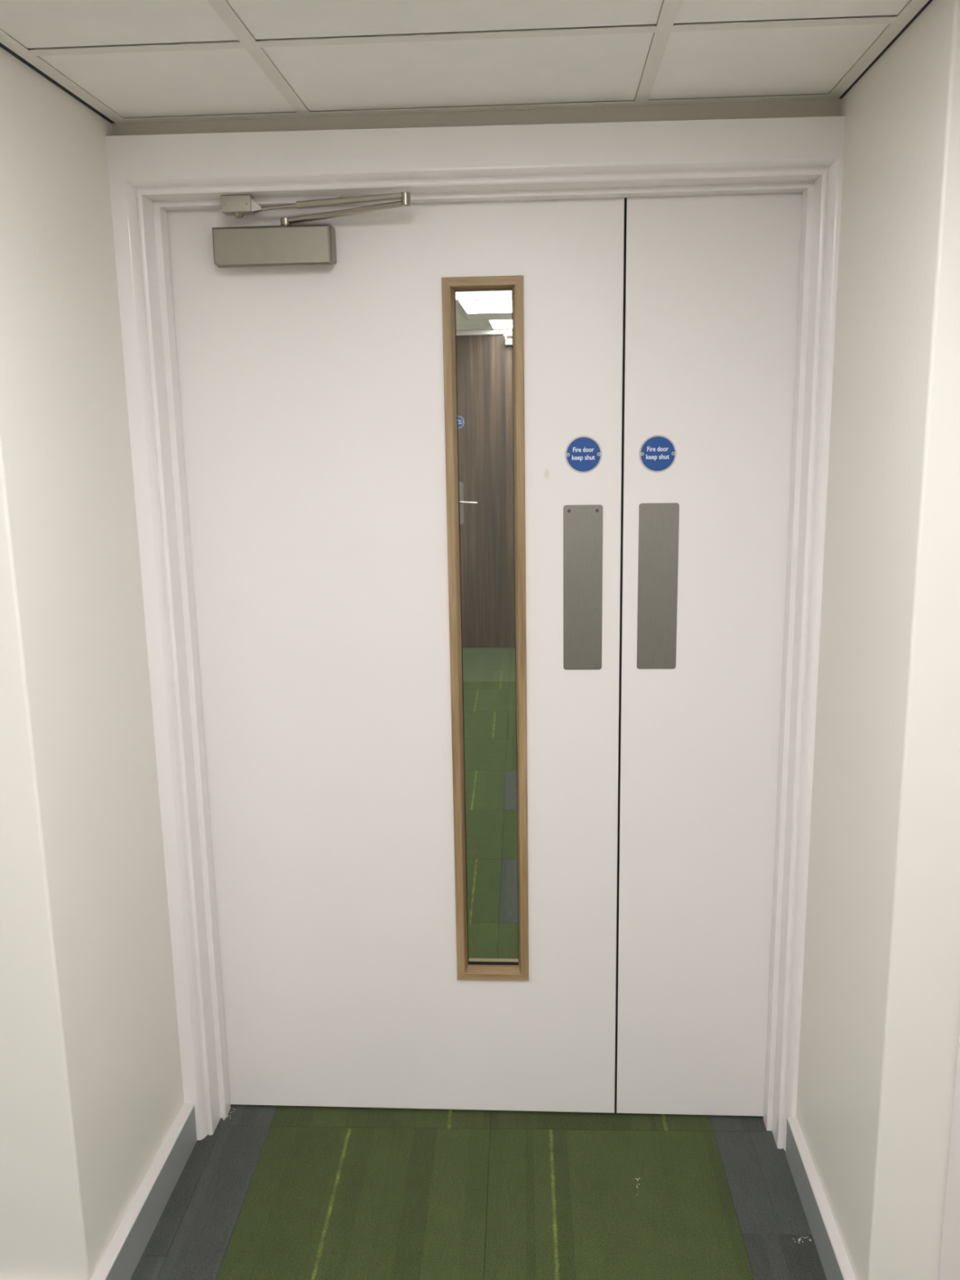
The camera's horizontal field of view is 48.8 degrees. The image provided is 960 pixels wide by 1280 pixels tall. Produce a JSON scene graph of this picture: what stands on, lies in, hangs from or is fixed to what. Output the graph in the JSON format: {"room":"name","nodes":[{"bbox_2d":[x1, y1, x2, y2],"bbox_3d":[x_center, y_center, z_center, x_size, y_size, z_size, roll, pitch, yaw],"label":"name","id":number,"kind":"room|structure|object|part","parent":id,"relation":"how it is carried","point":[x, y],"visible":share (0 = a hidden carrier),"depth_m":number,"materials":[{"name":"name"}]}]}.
{"room":"office corridor","nodes":[
{"label":"office corridor","id":0,"kind":"room"},
{"bbox_2d":[0,46,184,1279],"bbox_3d":[-1.544,0.004,2.071,1.685,2.420,0.695,0,12,3],"label":"wall","id":1,"kind":"structure","parent":0,"point":[91,1091],"depth_m":1.87,"materials":[{"name":"beige paint"}]},
{"bbox_2d":[91,1102,196,1279],"bbox_3d":[-0.677,1.155,2.171,0.023,0.098,0.512,0,12,3],"label":"baseboard","id":2,"kind":"structure","parent":1,"relation":"attached to","point":[126,1247],"depth_m":2.15,"materials":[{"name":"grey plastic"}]},
{"bbox_2d":[0,0,933,330],"bbox_3d":[-0.603,-1.284,2.698,3.800,0.302,9.970,0,12,3],"label":"ceiling","id":3,"kind":"structure","parent":0,"point":[126,58],"depth_m":1.67,"materials":[{"name":"white tile"}]},
{"bbox_3d":[-0.701,-0.932,1.744,0.024,0.002,0.571,0,12,3],"label":"edge trim","id":4,"kind":"part","parent":3,"relation":"part of","materials":[{"name":"white metal"}]},
{"bbox_3d":[-0.020,-0.991,1.972,1.310,0.002,0.024,0,12,3],"label":"edge trim","id":5,"kind":"part","parent":3,"relation":"part of","materials":[{"name":"white metal"}]},
{"bbox_3d":[0.164,-2.120,7.208,2.480,0.002,0.025,0,12,3],"label":"edge trim","id":6,"kind":"part","parent":3,"relation":"part of","materials":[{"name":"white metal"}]},
{"bbox_2d":[455,298,511,314],"bbox_3d":[0.185,-1.849,5.774,0.596,0.050,0.714,0,12,3],"label":"ceiling light","id":7,"kind":"object","parent":3,"relation":"attached to","point":[495,305],"visible":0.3,"depth_m":5.77,"materials":[{"name":"white plastic"}]},
{"bbox_2d":[485,319,511,329],"bbox_3d":[0.353,-2.073,6.846,0.598,0.050,0.679,0,12,3],"label":"ceiling light","id":8,"kind":"object","parent":3,"relation":"attached to","point":[506,323],"visible":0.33,"depth_m":6.84,"materials":[{"name":"white plastic"}]},
{"bbox_3d":[0.630,-0.938,1.665,0.024,0.002,0.571,0,12,3],"label":"edge trim","id":9,"kind":"part","parent":3,"relation":"part of","materials":[{"name":"white metal"}]},
{"bbox_2d":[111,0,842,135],"bbox_3d":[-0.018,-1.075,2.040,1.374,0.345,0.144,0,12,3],"label":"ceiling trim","id":10,"kind":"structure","parent":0,"point":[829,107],"depth_m":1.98,"materials":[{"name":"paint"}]},
{"bbox_2d":[166,197,625,1112],"bbox_3d":[-0.156,0.117,2.340,0.921,2.031,0.071,0,12,3],"label":"door","id":11,"kind":"structure","parent":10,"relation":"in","point":[319,406],"depth_m":2.29,"materials":[{"name":"white laminate"}]},
{"bbox_2d":[211,191,410,267],"bbox_3d":[-0.329,-0.806,2.083,0.411,0.129,0.099,1,12,9],"label":"door closer","id":12,"kind":"object","parent":11,"relation":"attached to","point":[286,244],"depth_m":2.08,"materials":[{"name":"silver metal"}]},
{"bbox_3d":[-0.384,-0.843,2.055,0.105,0.011,0.007,2,12,13],"label":"adjuster rod","id":13,"kind":"part","parent":12,"relation":"part of","materials":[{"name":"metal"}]},
{"bbox_3d":[-0.264,-0.831,2.056,0.272,0.023,0.016,3,12,20],"label":"arm","id":14,"kind":"part","parent":12,"relation":"part of","materials":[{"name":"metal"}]},
{"bbox_3d":[-0.245,-0.842,2.026,0.223,0.016,0.015,1,12,11],"label":"fore arm","id":15,"kind":"part","parent":12,"relation":"part of","materials":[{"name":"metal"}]},
{"bbox_2d":[564,435,601,472],"bbox_3d":[0.214,-0.384,2.186,0.076,0.076,0.003,0,12,3],"label":"door sign","id":16,"kind":"object","parent":11,"relation":"attached to","point":[583,454],"visible":1,"depth_m":2.19,"materials":[{"name":"blue plastic"}]},
{"bbox_3d":[0.218,-0.109,2.243,0.082,0.353,0.002,0,12,3],"label":"push plate","id":17,"kind":"part","parent":11,"relation":"part of","materials":[{"name":"metal"}]},
{"bbox_2d":[105,115,845,1151],"bbox_3d":[0.000,0.078,2.261,1.374,2.148,0.177,0,12,3],"label":"door frame","id":18,"kind":"structure","parent":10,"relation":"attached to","point":[150,175],"depth_m":2.08,"materials":[{"name":"white paint"}]},
{"bbox_3d":[-0.663,0.120,2.229,0.054,2.100,0.022,0,12,3],"label":"architrave","id":19,"kind":"part","parent":18,"relation":"part of","materials":[{"name":"white paint"}]},
{"bbox_3d":[-0.009,-0.871,1.986,1.342,0.026,0.022,0,12,3],"label":"architrave","id":20,"kind":"part","parent":18,"relation":"part of","materials":[{"name":"white paint"}]},
{"bbox_3d":[0.666,0.125,2.152,0.032,2.078,0.022,0,12,3],"label":"architrave","id":21,"kind":"part","parent":18,"relation":"part of","materials":[{"name":"white paint"}]},
{"bbox_2d":[614,192,802,1116],"bbox_3d":[0.476,0.115,2.301,0.345,2.031,0.056,0,12,3],"label":"door","id":22,"kind":"structure","parent":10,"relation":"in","point":[711,282],"depth_m":2.25,"materials":[{"name":"white laminate"}]},
{"bbox_2d":[639,435,676,472],"bbox_3d":[0.366,-0.384,2.176,0.076,0.076,0.003,0,12,3],"label":"door sign","id":23,"kind":"object","parent":22,"relation":"attached to","point":[657,453],"visible":1,"depth_m":2.18,"materials":[{"name":"blue plastic"}]},
{"bbox_3d":[0.375,-0.111,2.233,0.083,0.354,0.002,0,12,3],"label":"push plate","id":24,"kind":"part","parent":22,"relation":"part of","materials":[{"name":"metal"}]},
{"bbox_2d":[130,646,826,1279],"bbox_3d":[-0.444,1.024,3.175,4.108,0.060,9.987,0,12,3],"label":"floor","id":25,"kind":"structure","parent":0,"point":[275,1192],"depth_m":2.27,"materials":[{"name":"carpet"}]},
{"bbox_2d":[795,0,959,1279],"bbox_3d":[0.860,-0.007,1.928,0.383,2.420,0.695,0,12,3],"label":"wall","id":26,"kind":"structure","parent":0,"point":[879,1029],"depth_m":1.73,"materials":[{"name":"beige paint"}]},
{"bbox_2d":[785,1115,855,1279],"bbox_3d":[0.673,1.149,2.090,0.019,0.098,0.512,0,12,3],"label":"baseboard","id":27,"kind":"structure","parent":26,"relation":"attached to","point":[832,1253],"depth_m":2.10,"materials":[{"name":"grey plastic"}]},
{"bbox_3d":[0.187,-1.148,7.523,2.500,2.420,0.200,0,12,3],"label":"wall","id":28,"kind":"structure","parent":0,"visible":0},
{"bbox_2d":[456,328,511,335],"bbox_3d":[0.240,-1.033,7.446,1.045,2.224,0.052,0,12,3],"label":"door frame","id":29,"kind":"structure","parent":28,"relation":"attached to","point":[507,331],"depth_m":7.22,"materials":[{"name":"white paint"}]},
{"bbox_2d":[456,334,515,647],"bbox_3d":[0.240,-1.017,7.439,0.925,2.184,0.108,0,12,3],"label":"door","id":30,"kind":"structure","parent":28,"relation":"in","point":[484,362],"depth_m":7.45,"materials":[{"name":"brown wood"}]},
{"bbox_2d":[457,415,464,428],"bbox_3d":[-0.153,-1.519,7.367,0.086,0.086,0.003,0,12,3],"label":"door sign","id":31,"kind":"object","parent":30,"relation":"attached to","point":[460,420],"visible":0.61,"depth_m":7.37,"materials":[{"name":"blue plastic"}]},
{"bbox_3d":[-0.143,-0.968,7.478,0.052,0.296,0.008,0,12,3],"label":"handle plate","id":32,"kind":"part","parent":30,"relation":"part of","materials":[{"name":"metal"}]},
{"bbox_3d":[-0.083,-0.967,7.424,0.129,0.025,0.020,0,12,3],"label":"lever","id":33,"kind":"part","parent":30,"relation":"part of","materials":[{"name":"silver metal"}]},
{"bbox_2d":[503,334,512,345],"bbox_3d":[0.303,-2.042,7.185,0.281,0.068,0.094,0,12,3],"label":"door closer","id":34,"kind":"object","parent":30,"relation":"attached to","point":[507,341],"depth_m":7.19,"materials":[{"name":"silver metal"}]},
{"bbox_3d":[0.804,0.424,-0.156,0.250,2.420,3.560,0,12,3],"label":"wall","id":35,"kind":"structure","parent":0,"visible":0},
{"bbox_2d":[938,1027,959,1279],"bbox_3d":[0.772,0.222,1.569,0.018,2.120,0.102,0,12,3],"label":"door frame","id":36,"kind":"structure","parent":35,"relation":"attached to","point":[949,1264],"depth_m":1.73,"materials":[{"name":"white paint"}]}
]}

